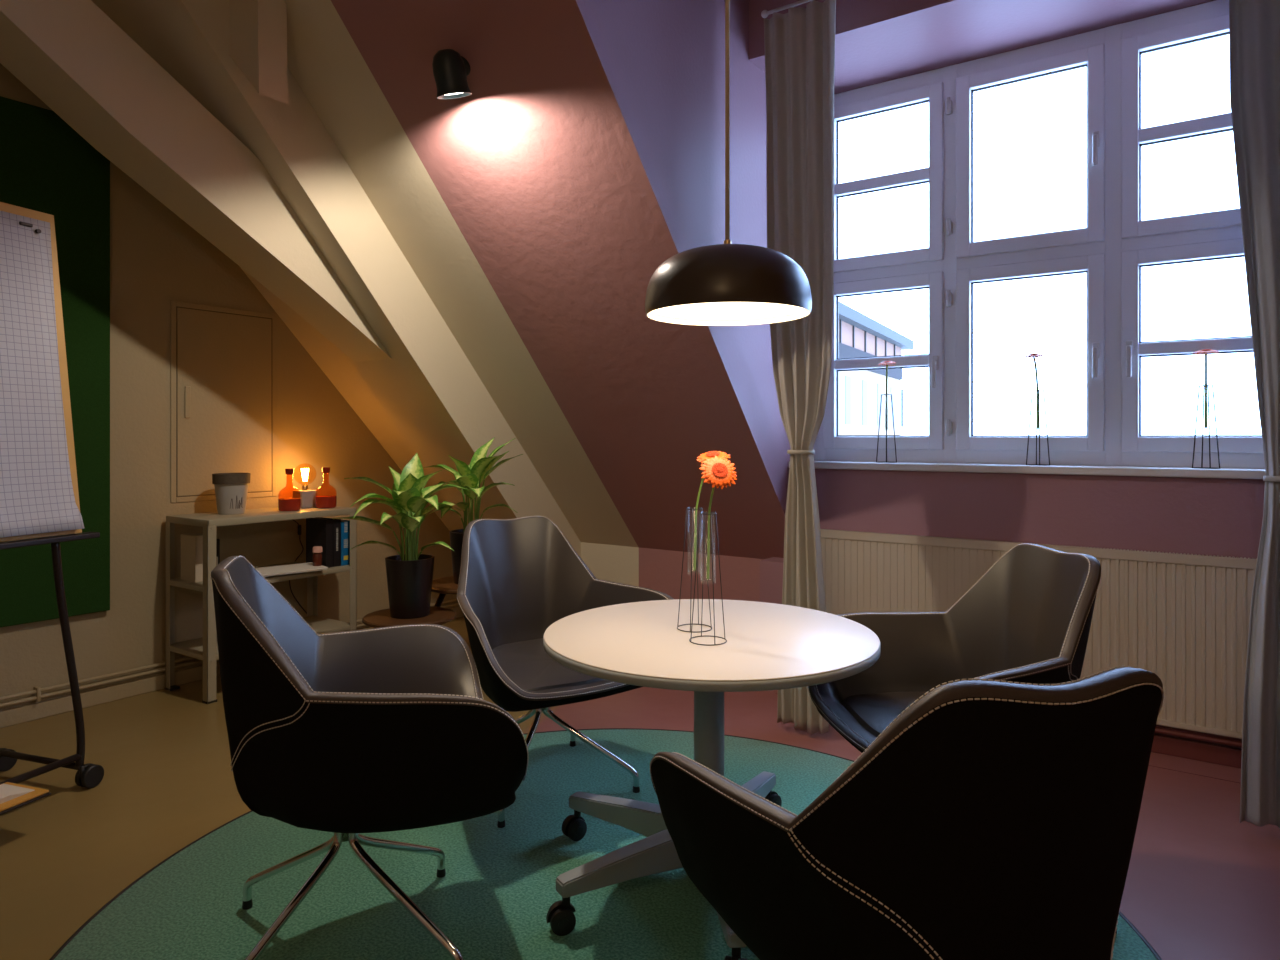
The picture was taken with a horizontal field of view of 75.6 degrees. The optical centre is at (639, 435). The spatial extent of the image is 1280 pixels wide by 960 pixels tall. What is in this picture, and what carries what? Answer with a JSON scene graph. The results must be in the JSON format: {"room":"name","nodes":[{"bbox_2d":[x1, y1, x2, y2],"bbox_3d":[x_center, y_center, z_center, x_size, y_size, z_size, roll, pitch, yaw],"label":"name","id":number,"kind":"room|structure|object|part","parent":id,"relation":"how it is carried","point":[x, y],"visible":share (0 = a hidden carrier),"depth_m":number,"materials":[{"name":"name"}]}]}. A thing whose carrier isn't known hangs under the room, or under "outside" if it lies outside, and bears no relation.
{"room":"office","nodes":[
{"label":"office","id":0,"kind":"room"},
{"bbox_2d":[0,63,459,710],"bbox_3d":[-3.296,-0.605,3.339,0.200,3.850,7.342,0,0,35],"label":"wall","id":1,"kind":"structure","parent":0,"point":[157,258],"depth_m":4.31,"materials":[{"name":"beige paint"}]},
{"bbox_2d":[0,96,109,626],"bbox_3d":[-3.122,-0.334,3.385,0.035,2.392,1.715,0,0,35],"label":"chalkboard","id":2,"kind":"object","parent":1,"relation":"attached to","point":[46,166],"visible":0.55,"depth_m":3.95,"materials":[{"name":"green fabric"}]},
{"bbox_2d":[171,300,276,502],"bbox_3d":[-2.300,-0.181,4.592,0.014,1.069,0.601,0,0,35],"label":"door","id":3,"kind":"structure","parent":1,"relation":"in","point":[224,360],"depth_m":4.57,"materials":[{"name":"beige paint"}]},
{"bbox_3d":[-2.420,-0.181,4.413,0.008,0.171,0.030,0,0,35],"label":"handle","id":4,"kind":"part","parent":3,"relation":"part of","materials":[{"name":"beige paint"}]},
{"bbox_2d":[0,599,458,707],"bbox_3d":[-3.224,1.200,3.228,0.045,0.064,6.842,0,0,35],"label":"trim","id":5,"kind":"structure","parent":1,"relation":"attached to","point":[37,697],"depth_m":4.04,"materials":[{"name":"beige paint"}]},
{"bbox_2d":[0,607,462,727],"bbox_3d":[-3.235,1.282,3.236,0.018,0.075,6.842,0,0,35],"label":"baseboard","id":6,"kind":"structure","parent":1,"relation":"attached to","point":[47,708],"depth_m":4.06,"materials":[{"name":"beige paint"}]},
{"bbox_2d":[91,0,463,530],"bbox_3d":[-1.879,-0.938,4.668,0.620,3.524,3.142,0,0,35],"label":"sloped wall","id":7,"kind":"structure","parent":0,"point":[332,361],"depth_m":5.08,"materials":[{"name":"beige paint"}]},
{"bbox_2d":[284,0,637,546],"bbox_3d":[-1.322,-0.916,4.640,1.567,3.228,2.855,0,0,35],"label":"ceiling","id":8,"kind":"structure","parent":0,"point":[323,58],"depth_m":4.11,"materials":[{"name":"beige paint"}]},
{"bbox_2d":[230,0,287,103],"bbox_3d":[-1.891,-1.862,3.671,0.916,0.940,0.128,0,0,35],"label":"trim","id":9,"kind":"structure","parent":8,"relation":"attached to","point":[258,28],"depth_m":3.41,"materials":[{"name":"beige paint"}]},
{"bbox_2d":[331,0,788,558],"bbox_3d":[-0.223,-0.916,3.879,1.108,3.228,2.855,0,0,35],"label":"sloped wall","id":10,"kind":"structure","parent":0,"point":[540,170],"depth_m":3.71,"materials":[{"name":"paint"}]},
{"bbox_2d":[432,49,471,98],"bbox_3d":[-0.744,-1.419,3.253,0.140,0.189,0.162,0,0,35],"label":"light","id":11,"kind":"object","parent":10,"relation":"attached to","point":[451,70],"visible":1,"depth_m":3.20,"materials":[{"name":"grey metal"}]},
{"bbox_2d":[0,616,1279,959],"bbox_3d":[-0.290,1.420,1.260,7.510,0.200,7.342,0,0,35],"label":"floor","id":12,"kind":"structure","parent":0,"point":[1202,883],"depth_m":2.86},
{"bbox_2d":[0,202,103,814],"bbox_3d":[-2.340,0.241,2.766,0.710,2.158,0.896,0,0,19],"label":"flip chart","id":13,"kind":"object","parent":12,"relation":"on","point":[39,495],"visible":0.98,"depth_m":2.99,"materials":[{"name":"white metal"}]},
{"bbox_2d":[0,782,48,811],"bbox_3d":[-2.147,1.188,2.575,0.200,0.008,0.460,0,0,19],"label":"folder","id":14,"kind":"object","parent":13,"relation":"on","point":[37,792],"visible":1,"depth_m":2.71,"materials":[{"name":"orange"}]},
{"bbox_2d":[0,784,33,803],"bbox_3d":[-2.161,1.175,2.580,0.150,0.016,0.420,0,0,19],"label":"paper stack","id":15,"kind":"object","parent":14,"relation":"on","point":[7,792],"visible":1,"depth_m":2.72,"materials":[{"name":"beige paper"}]},
{"bbox_2d":[0,792,50,814],"bbox_3d":[-2.150,1.196,2.571,0.222,0.007,0.470,0,0,19],"label":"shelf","id":16,"kind":"object","parent":13,"relation":"attached to","point":[46,794],"depth_m":2.68,"materials":[{"name":"orange wood"}]},
{"bbox_2d":[0,532,99,549],"bbox_3d":[-2.212,0.374,2.714,0.057,0.020,0.880,0,0,19],"label":"tray","id":17,"kind":"object","parent":13,"relation":"on","point":[54,538],"depth_m":2.94,"materials":[{"name":"black metal"}]},
{"bbox_3d":[-2.106,0.805,3.038,0.027,0.852,0.123,0,0,19],"label":"leg","id":18,"kind":"part","parent":13,"relation":"part of","materials":[{"name":"black metal"}]},
{"bbox_2d":[165,506,356,704],"bbox_3d":[-2.052,0.867,4.526,0.423,0.906,0.862,0,0,35],"label":"shelf unit","id":19,"kind":"object","parent":12,"relation":"on","point":[205,648],"visible":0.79,"depth_m":4.29,"materials":[{"name":"beige wood"}]},
{"bbox_3d":[-2.438,0.882,4.296,0.045,0.876,0.045,0,0,35],"label":"post","id":20,"kind":"part","parent":19,"relation":"part of","materials":[{"name":"white wood"}]},
{"bbox_2d":[181,533,202,581],"bbox_3d":[-2.297,0.627,4.264,0.150,0.235,0.080,0,0,35],"label":"file box","id":21,"kind":"object","parent":19,"relation":"on","point":[192,543],"visible":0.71,"depth_m":4.21,"materials":[{"name":"beige cardboard"}]},
{"bbox_3d":[-2.132,0.882,4.084,0.045,0.876,0.045,0,0,35],"label":"post","id":22,"kind":"part","parent":19,"relation":"part of","materials":[{"name":"white wood"}]},
{"bbox_2d":[216,539,219,565],"bbox_3d":[-2.172,0.634,4.216,0.080,0.220,0.008,0,0,35],"label":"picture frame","id":23,"kind":"object","parent":19,"relation":"on","point":[217,540],"visible":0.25,"depth_m":4.20,"materials":[{"name":"black"}]},
{"bbox_2d":[212,473,250,514],"bbox_3d":[-2.182,0.306,4.405,0.185,0.214,0.185,0,0,35],"label":"flower pot","id":24,"kind":"object","parent":19,"relation":"on","point":[231,489],"visible":1,"depth_m":4.34,"materials":[{"name":"white ceramic"}]},
{"bbox_3d":[-2.182,0.331,4.405,0.166,0.165,0.166,0,0,35],"label":"pot","id":25,"kind":"part","parent":24,"relation":"part of","materials":[{"name":"white ceramic"}]},
{"bbox_3d":[-2.052,0.432,4.526,0.415,0.036,0.860,0,0,35],"label":"shelf","id":26,"kind":"part","parent":19,"relation":"part of","materials":[{"name":"white wood"}]},
{"bbox_2d":[278,469,300,510],"bbox_3d":[-1.944,0.297,4.573,0.116,0.232,0.116,0,0,35],"label":"bottle","id":27,"kind":"object","parent":19,"relation":"on","point":[284,504],"visible":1,"depth_m":4.53,"materials":[{"name":"red"}]},
{"bbox_3d":[-1.944,0.381,4.573,0.116,0.066,0.116,0,0,35],"label":"glass","id":28,"kind":"part","parent":27,"relation":"part of","materials":[{"name":"red"}]},
{"bbox_2d":[289,469,316,613],"bbox_3d":[-1.973,0.632,4.855,0.172,0.947,0.257,0,0,-43],"label":"lamp","id":29,"kind":"object","parent":19,"relation":"on","point":[307,496],"visible":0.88,"depth_m":4.77,"materials":[{"name":"concrete"}]},
{"bbox_3d":[-2.000,0.752,4.902,0.118,0.707,0.176,0,0,35],"label":"power cord","id":30,"kind":"part","parent":29,"relation":"part of","materials":[{"name":"black plastic"}]},
{"bbox_2d":[298,525,300,534],"bbox_3d":[-2.036,0.562,4.932,0.016,0.060,0.020,0,0,35],"label":"switch","id":31,"kind":"object","parent":29,"relation":"attached to","point":[299,526],"depth_m":4.92,"materials":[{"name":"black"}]},
{"bbox_2d":[302,485,307,490],"bbox_3d":[-1.946,0.300,4.790,0.034,0.030,0.034,0,0,35],"label":"socket","id":32,"kind":"object","parent":29,"relation":"attached to","point":[304,487],"depth_m":4.78,"materials":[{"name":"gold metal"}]},
{"bbox_3d":[-1.973,0.882,4.968,0.045,0.876,0.045,0,0,35],"label":"post","id":33,"kind":"part","parent":19,"relation":"part of","materials":[{"name":"wood"}]},
{"bbox_2d":[313,546,322,565],"bbox_3d":[-1.791,0.679,4.580,0.052,0.130,0.052,0,0,35],"label":"jar","id":34,"kind":"object","parent":19,"relation":"on","point":[317,556],"visible":0.76,"depth_m":4.56,"materials":[{"name":"brown glass"}]},
{"bbox_2d":[306,517,332,567],"bbox_3d":[-1.836,0.607,4.721,0.190,0.275,0.045,0,0,35],"label":"book","id":35,"kind":"object","parent":19,"relation":"on","point":[319,531],"visible":0.74,"depth_m":4.68,"materials":[{"name":"black fabric"}]},
{"bbox_2d":[315,467,336,507],"bbox_3d":[-1.813,0.297,4.762,0.116,0.232,0.116,0,0,35],"label":"bottle","id":36,"kind":"object","parent":19,"relation":"on","point":[328,501],"visible":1,"depth_m":4.72,"materials":[{"name":"red"}]},
{"bbox_3d":[-1.813,0.381,4.762,0.116,0.066,0.116,0,0,35],"label":"glass","id":37,"kind":"part","parent":36,"relation":"part of","materials":[{"name":"red"}]},
{"bbox_2d":[321,517,340,566],"bbox_3d":[-1.807,0.611,4.762,0.191,0.268,0.049,0,0,35],"label":"book","id":38,"kind":"object","parent":19,"relation":"on","point":[336,522],"visible":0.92,"depth_m":4.71,"materials":[{"name":"black fabric"}]},
{"bbox_2d":[341,520,349,565],"bbox_3d":[-1.774,0.617,4.810,0.191,0.254,0.060,0,0,35],"label":"book","id":39,"kind":"object","parent":19,"relation":"on","point":[345,524],"visible":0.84,"depth_m":4.75,"materials":[{"name":"blue paper"}]},
{"bbox_2d":[344,522,347,547],"bbox_3d":[-1.696,0.570,4.756,0.001,0.150,0.030,0,0,35],"label":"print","id":40,"kind":"object","parent":39,"relation":"attached to","point":[345,523],"depth_m":4.76,"materials":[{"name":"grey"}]},
{"bbox_3d":[-1.667,0.882,4.756,0.045,0.876,0.045,0,0,35],"label":"post","id":41,"kind":"part","parent":19,"relation":"part of","materials":[{"name":"white wood"}]},
{"bbox_3d":[-2.059,0.738,4.391,0.205,0.011,0.306,0,0,26],"label":"paper stack","id":42,"kind":"object","parent":19,"relation":"on","visible":0},
{"bbox_2d":[256,562,327,576],"bbox_3d":[-1.916,0.725,4.488,0.349,0.012,0.247,0,0,-43],"label":"paper stack","id":43,"kind":"object","parent":42,"relation":"on","point":[302,567],"visible":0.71,"depth_m":4.47,"materials":[{"name":"beige paper"}]},
{"bbox_2d":[362,606,455,627],"bbox_3d":[-1.138,1.104,4.080,0.448,0.437,0.448,0,0,15],"label":"side table","id":44,"kind":"object","parent":12,"relation":"on","point":[437,615],"visible":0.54,"depth_m":4.00,"materials":[{"name":"brown wood"}]},
{"bbox_2d":[385,554,434,618],"bbox_3d":[-1.138,0.743,4.080,0.236,0.285,0.236,0,0,35],"label":"planter","id":45,"kind":"object","parent":44,"relation":"on","point":[409,583],"visible":0.94,"depth_m":3.99,"materials":[{"name":"black plastic"}]},
{"bbox_2d":[333,453,470,560],"bbox_3d":[-1.160,0.357,4.066,0.543,0.546,0.518,0,0,35],"label":"potted plant","id":46,"kind":"object","parent":45,"relation":"in","point":[409,494],"visible":0.93,"depth_m":4.04,"materials":[{"name":"green plant"}]},
{"bbox_2d":[432,576,457,606],"bbox_3d":[-0.854,1.048,4.304,0.646,0.553,0.606,0,0,-35],"label":"side table","id":47,"kind":"object","parent":12,"relation":"on","point":[445,585],"visible":0.17,"depth_m":4.29,"materials":[{"name":"brown wood"}]},
{"bbox_3d":[-1.135,1.056,4.335,0.257,0.538,0.034,0,0,-7],"label":"leg","id":48,"kind":"part","parent":47,"relation":"part of","materials":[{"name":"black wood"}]},
{"bbox_2d":[449,529,463,583],"bbox_3d":[-0.893,0.636,4.360,0.224,0.270,0.224,0,0,35],"label":"planter","id":49,"kind":"object","parent":47,"relation":"on","point":[456,536],"visible":0.34,"depth_m":4.28,"materials":[{"name":"black plastic"}]},
{"bbox_2d":[424,437,522,530],"bbox_3d":[-0.921,0.269,4.346,0.484,0.526,0.433,0,0,35],"label":"potted plant","id":50,"kind":"object","parent":49,"relation":"in","point":[470,476],"visible":0.79,"depth_m":4.33,"materials":[{"name":"green plant"}]},
{"bbox_2d":[49,728,1161,959],"bbox_3d":[-0.086,1.315,2.287,2.824,0.010,2.824,0,0,35],"label":"rug","id":51,"kind":"object","parent":12,"relation":"on","point":[497,891],"visible":0.45,"depth_m":2.36,"materials":[{"name":"teal carpet"}]},
{"bbox_2d":[210,556,528,959],"bbox_3d":[-0.709,0.812,2.144,0.734,0.998,0.815,0,0,-20],"label":"chair","id":52,"kind":"object","parent":51,"relation":"on","point":[347,734],"visible":1,"depth_m":1.89,"materials":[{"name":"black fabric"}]},
{"bbox_3d":[-0.937,1.135,2.217,0.373,0.325,0.022,0,0,27],"label":"leg","id":53,"kind":"part","parent":52,"relation":"part of","materials":[{"name":"silver metal"}]},
{"bbox_3d":[-0.849,1.135,1.951,0.023,0.325,0.372,0,0,27],"label":"leg","id":54,"kind":"part","parent":52,"relation":"part of","materials":[{"name":"silver metal"}]},
{"bbox_3d":[-0.671,1.135,2.305,0.023,0.325,0.372,0,0,27],"label":"leg","id":55,"kind":"part","parent":52,"relation":"part of","materials":[{"name":"silver metal"}]},
{"bbox_3d":[-0.583,1.135,2.039,0.373,0.325,0.022,0,0,27],"label":"leg","id":56,"kind":"part","parent":52,"relation":"part of","materials":[{"name":"silver metal"}]},
{"bbox_2d":[457,516,672,827],"bbox_3d":[-0.347,0.821,3.086,0.815,0.980,0.734,0,0,-35],"label":"chair","id":57,"kind":"object","parent":51,"relation":"on","point":[518,577],"visible":0.77,"depth_m":3.22,"materials":[{"name":"grey leather"}]},
{"bbox_3d":[-0.423,1.135,2.939,0.023,0.325,0.372,0,0,14],"label":"leg","id":58,"kind":"part","parent":57,"relation":"part of","materials":[{"name":"silver metal"}]},
{"bbox_3d":[-0.567,1.135,3.180,0.373,0.325,0.022,0,0,14],"label":"leg","id":59,"kind":"part","parent":57,"relation":"part of","materials":[{"name":"silver metal"}]},
{"bbox_3d":[-0.327,1.135,3.324,0.023,0.325,0.372,0,0,14],"label":"leg","id":60,"kind":"part","parent":57,"relation":"part of","materials":[{"name":"silver metal"}]},
{"bbox_3d":[-0.183,1.135,3.083,0.373,0.325,0.022,0,0,14],"label":"leg","id":61,"kind":"part","parent":57,"relation":"part of","materials":[{"name":"silver metal"}]},
{"bbox_2d":[543,599,880,959],"bbox_3d":[0.215,0.945,2.464,1.030,0.730,1.022,0,0,35],"label":"table","id":62,"kind":"object","parent":51,"relation":"on","point":[768,646],"visible":0.66,"depth_m":2.31,"materials":[{"name":"beige laminate"}]},
{"bbox_3d":[-0.033,1.190,2.592,0.445,0.101,0.068,0,0,31],"label":"leg","id":63,"kind":"part","parent":62,"relation":"part of","materials":[{"name":"silver metal"}]},
{"bbox_3d":[-0.028,1.190,2.298,0.445,0.101,0.068,0,0,-33],"label":"leg","id":64,"kind":"part","parent":62,"relation":"part of","materials":[{"name":"silver metal"}]},
{"bbox_2d":[677,507,711,632],"bbox_3d":[0.164,0.397,2.485,0.107,0.366,0.107,0,0,35],"label":"vase","id":65,"kind":"object","parent":62,"relation":"on","point":[687,508],"visible":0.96,"depth_m":2.48,"materials":[{"name":"black"}]},
{"bbox_2d":[693,451,729,570],"bbox_3d":[0.222,0.225,2.489,0.105,0.360,0.098,0,0,35],"label":"gerbera","id":66,"kind":"object","parent":65,"relation":"in","point":[711,454],"visible":0.81,"depth_m":2.48,"materials":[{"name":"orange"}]},
{"bbox_3d":[0.193,0.236,2.487,0.066,0.338,0.012,0,0,-2],"label":"stem","id":67,"kind":"part","parent":66,"relation":"part of","materials":[{"name":"green plant"}]},
{"bbox_2d":[706,451,719,455],"bbox_3d":[0.219,0.053,2.483,0.044,0.017,0.042,0,0,35],"label":"flower","id":68,"kind":"object","parent":66,"relation":"on","point":[711,453],"depth_m":2.48,"materials":[{"name":"orange plant"}]},
{"bbox_2d":[689,511,726,645],"bbox_3d":[0.192,0.397,2.333,0.107,0.366,0.107,0,0,35],"label":"vase","id":69,"kind":"object","parent":62,"relation":"on","point":[700,513],"visible":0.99,"depth_m":2.33,"materials":[{"name":"black"}]},
{"bbox_2d":[699,455,736,578],"bbox_3d":[0.222,0.230,2.340,0.107,0.350,0.064,0,0,-11],"label":"gerbera","id":70,"kind":"object","parent":69,"relation":"in","point":[718,472],"visible":1,"depth_m":2.33,"materials":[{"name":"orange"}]},
{"bbox_3d":[0.209,0.254,2.337,0.042,0.302,0.013,0,0,-21],"label":"stem","id":71,"kind":"part","parent":70,"relation":"part of","materials":[{"name":"green plant"}]},
{"bbox_2d":[712,463,727,476],"bbox_3d":[0.226,0.095,2.327,0.046,0.039,0.026,0,0,-7],"label":"flower","id":72,"kind":"object","parent":70,"relation":"on","point":[718,469],"depth_m":2.33,"materials":[{"name":"orange plant"}]},
{"bbox_3d":[0.220,1.190,2.172,0.068,0.101,0.445,0,0,-3],"label":"leg","id":73,"kind":"part","parent":62,"relation":"part of","materials":[{"name":"silver metal"}]},
{"bbox_3d":[0.344,1.190,2.689,0.068,0.101,0.445,0,0,30],"label":"leg","id":74,"kind":"part","parent":62,"relation":"part of","materials":[{"name":"silver metal"}]},
{"bbox_2d":[650,666,1163,959],"bbox_3d":[0.498,0.818,1.430,0.838,0.986,0.793,0,0,-14],"label":"chair","id":75,"kind":"object","parent":51,"relation":"on","point":[990,819],"visible":1,"depth_m":1.13,"materials":[{"name":"grey leather"}]},
{"bbox_2d":[807,543,1116,933],"bbox_3d":[0.959,0.827,2.454,0.748,0.968,0.809,0,0,-10],"label":"chair","id":76,"kind":"object","parent":51,"relation":"on","point":[1028,618],"visible":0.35,"depth_m":2.62,"materials":[{"name":"grey leather"}]},
{"bbox_2d":[764,0,835,734],"bbox_3d":[0.702,-0.297,3.647,0.120,3.197,0.322,0,0,-38],"label":"curtain","id":77,"kind":"object","parent":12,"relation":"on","point":[799,43],"visible":0.8,"depth_m":3.64,"materials":[{"name":"fabric"}]},
{"bbox_2d":[581,542,763,601],"bbox_3d":[-0.140,1.009,5.376,2.675,0.622,0.200,0,0,35],"label":"wall","id":78,"kind":"structure","parent":0,"point":[659,570],"depth_m":5.02,"materials":[{"name":"paint"}]},
{"bbox_2d":[0,0,391,361],"bbox_3d":[-2.071,-1.198,3.558,0.315,1.580,2.202,0,0,35],"label":"beam","id":79,"kind":"structure","parent":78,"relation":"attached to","point":[71,55],"depth_m":3.49,"materials":[{"name":"beige paint"}]},
{"bbox_2d":[97,0,580,557],"bbox_3d":[-1.452,-0.749,4.343,0.515,3.871,2.992,0,0,35],"label":"beam","id":80,"kind":"structure","parent":78,"relation":"attached to","point":[429,388],"depth_m":4.07,"materials":[{"name":"beige paint"}]},
{"bbox_2d":[576,0,789,603],"bbox_3d":[0.133,-0.480,3.578,0.180,3.600,2.846,0,0,35],"label":"wall","id":81,"kind":"structure","parent":0,"point":[675,49],"depth_m":3.65,"materials":[{"name":"paint"}]},
{"bbox_2d":[777,693,1238,782],"bbox_3d":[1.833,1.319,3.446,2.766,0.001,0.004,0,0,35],"label":"trim","id":82,"kind":"structure","parent":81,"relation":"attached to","point":[777,693],"depth_m":3.22,"materials":[{"name":"red wood"}]},
{"bbox_2d":[645,0,811,325],"bbox_3d":[0.247,-1.050,2.330,0.466,1.416,0.466,0,0,35],"label":"pendant lamp","id":83,"kind":"object","parent":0,"point":[726,284],"visible":1,"depth_m":2.18,"materials":[{"name":"black metal"}]},
{"bbox_2d":[651,302,803,319],"bbox_3d":[0.247,-0.366,2.330,0.449,0.012,0.449,0,0,35],"label":"diffuser","id":84,"kind":"object","parent":83,"relation":"attached to","point":[715,310],"depth_m":2.38,"materials":[{"name":"white plastic"}]},
{"bbox_3d":[0.247,-1.153,2.330,0.013,1.209,0.013,0,0,35],"label":"cord","id":85,"kind":"part","parent":83,"relation":"part of","materials":[{"name":"beige plastic"}]},
{"bbox_3d":[0.247,-0.435,2.330,0.466,0.186,0.466,0,0,35],"label":"lamp shade","id":86,"kind":"part","parent":83,"relation":"part of","materials":[{"name":"black metal"}]},
{"bbox_2d":[749,0,1214,93],"bbox_3d":[1.703,-2.050,3.699,2.266,0.460,0.862,0,0,35],"label":"lintel","id":87,"kind":"object","parent":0,"point":[877,41],"visible":0.5,"depth_m":3.70,"materials":[{"name":"paint"}]},
{"bbox_2d":[761,0,812,17],"bbox_3d":[1.463,-1.915,3.231,2.090,0.034,0.213,0,0,35],"label":"curtain rod","id":88,"kind":"object","parent":87,"relation":"attached to","point":[764,13],"visible":0.74,"depth_m":3.69,"materials":[{"name":"white metal"}]},
{"bbox_2d":[1229,0,1279,827],"bbox_3d":[2.183,-0.297,2.618,0.517,3.197,0.120,0,0,35],"label":"curtain","id":89,"kind":"object","parent":88,"relation":"hanging from","point":[1254,25],"visible":1,"depth_m":2.71,"materials":[{"name":"fabric"}]},
{"bbox_2d":[789,461,1264,748],"bbox_3d":[1.825,0.727,3.875,2.266,1.187,0.432,0,0,35],"label":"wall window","id":90,"kind":"structure","parent":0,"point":[1219,517],"depth_m":3.65,"materials":[{"name":"paint"}]},
{"bbox_2d":[876,394,896,462],"bbox_3d":[1.236,-0.040,4.136,0.099,0.346,0.099,0,0,35],"label":"vase","id":91,"kind":"object","parent":90,"relation":"on","point":[881,394],"visible":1,"depth_m":4.12,"materials":[{"name":"black"}]},
{"bbox_2d":[878,361,895,429],"bbox_3d":[1.237,-0.205,4.137,0.091,0.346,0.092,0,0,35],"label":"gerbera","id":92,"kind":"object","parent":91,"relation":"in","point":[886,363],"visible":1,"depth_m":4.13,"materials":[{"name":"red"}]},
{"bbox_3d":[1.238,-0.195,4.136,0.014,0.325,0.012,0,0,-33],"label":"stem","id":93,"kind":"part","parent":92,"relation":"part of","materials":[{"name":"green plant"}]},
{"bbox_2d":[1026,390,1049,465],"bbox_3d":[1.806,-0.040,3.742,0.099,0.346,0.099,0,0,35],"label":"vase","id":94,"kind":"object","parent":90,"relation":"on","point":[1036,464],"visible":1,"depth_m":3.73,"materials":[{"name":"black"}]},
{"bbox_2d":[1024,353,1044,428],"bbox_3d":[1.795,-0.205,3.753,0.093,0.346,0.089,0,0,35],"label":"gerbera","id":95,"kind":"object","parent":94,"relation":"in","point":[1033,355],"visible":1,"depth_m":3.74,"materials":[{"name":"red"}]},
{"bbox_3d":[1.800,-0.195,3.748,0.028,0.326,0.012,0,0,45],"label":"stem","id":96,"kind":"part","parent":95,"relation":"part of","materials":[{"name":"green plant"}]},
{"bbox_2d":[820,529,1256,738],"bbox_3d":[1.682,0.833,3.733,2.120,0.708,0.062,0,0,35],"label":"radiator","id":97,"kind":"object","parent":90,"relation":"attached to","point":[1182,619],"visible":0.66,"depth_m":3.43,"materials":[{"name":"beige metal"}]},
{"bbox_2d":[820,529,1256,561],"bbox_3d":[1.680,0.485,3.730,2.120,0.012,0.054,0,0,35],"label":"grille","id":98,"kind":"object","parent":97,"relation":"attached to","point":[960,542],"depth_m":3.71,"materials":[{"name":"beige metal"}]},
{"bbox_2d":[813,0,1264,468],"bbox_3d":[1.811,-0.843,3.854,2.266,1.953,0.132,0,0,35],"label":"window","id":99,"kind":"structure","parent":90,"relation":"attached to","point":[1113,247],"depth_m":3.74,"materials":[{"name":"white plastic"}]},
{"bbox_3d":[1.249,-0.371,4.252,0.620,0.880,0.067,0,0,35],"label":"sash","id":100,"kind":"part","parent":99,"relation":"part of","materials":[{"name":"white plastic"}]},
{"bbox_3d":[1.249,-1.305,4.252,0.620,0.876,0.067,0,0,35],"label":"sash","id":101,"kind":"part","parent":99,"relation":"part of","materials":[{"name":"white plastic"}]},
{"bbox_3d":[1.447,-0.315,4.050,0.028,0.160,0.040,0,0,35],"label":"handle","id":102,"kind":"part","parent":99,"relation":"part of","materials":[{"name":"white"}]},
{"bbox_3d":[1.815,-0.371,3.861,0.633,0.880,0.067,0,0,35],"label":"sash","id":103,"kind":"part","parent":99,"relation":"part of","materials":[{"name":"white plastic"}]},
{"bbox_3d":[1.815,-1.305,3.861,0.633,0.876,0.067,0,0,35],"label":"sash","id":104,"kind":"part","parent":99,"relation":"part of","materials":[{"name":"white plastic"}]},
{"bbox_3d":[2.018,-0.335,3.655,0.028,0.160,0.040,0,0,35],"label":"handle","id":105,"kind":"part","parent":99,"relation":"part of","materials":[{"name":"white metal"}]},
{"bbox_3d":[2.018,-1.275,3.655,0.028,0.160,0.040,0,0,35],"label":"handle","id":106,"kind":"part","parent":99,"relation":"part of","materials":[{"name":"white metal"}]},
{"bbox_3d":[2.124,-0.335,3.581,0.028,0.160,0.040,0,0,35],"label":"handle","id":107,"kind":"part","parent":99,"relation":"part of","materials":[{"name":"white metal"}]},
{"bbox_3d":[2.384,-1.305,3.467,0.620,0.876,0.067,0,0,35],"label":"sash","id":108,"kind":"part","parent":99,"relation":"part of","materials":[{"name":"white plastic"}]},
{"bbox_3d":[2.384,-0.371,3.467,0.620,0.880,0.067,0,0,35],"label":"sash","id":109,"kind":"part","parent":99,"relation":"part of","materials":[{"name":"white plastic"}]},
{"bbox_2d":[1151,734,1241,767],"bbox_3d":[1.727,1.282,3.733,2.266,0.075,0.015,0,0,35],"label":"baseboard","id":110,"kind":"structure","parent":90,"relation":"attached to","point":[1183,748],"depth_m":3.35,"materials":[{"name":"red wood"}]},
{"bbox_2d":[1192,384,1220,468],"bbox_3d":[2.323,-0.040,3.385,0.099,0.346,0.099,0,0,35],"label":"vase","id":111,"kind":"object","parent":90,"relation":"on","point":[1203,385],"visible":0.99,"depth_m":3.38,"materials":[{"name":"black"}]},
{"bbox_2d":[1193,349,1218,427],"bbox_3d":[2.324,-0.196,3.386,0.093,0.327,0.088,0,0,35],"label":"gerbera","id":112,"kind":"object","parent":111,"relation":"in","point":[1206,351],"visible":1,"depth_m":3.38,"materials":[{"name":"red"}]},
{"bbox_3d":[2.324,-0.185,3.386,0.012,0.305,0.013,0,0,12],"label":"stem","id":113,"kind":"part","parent":112,"relation":"part of","materials":[{"name":"green plant"}]},
{"label":"outside","id":114,"kind":"structure","parent":0,"visible":0},
{"bbox_2d":[839,301,913,434],"bbox_3d":[2.185,2.172,20.943,6.500,10.296,15.150,0,0,29],"label":"building","id":115,"kind":"structure","parent":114,"point":[860,391],"depth_m":21.51,"materials":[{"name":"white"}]}
]}

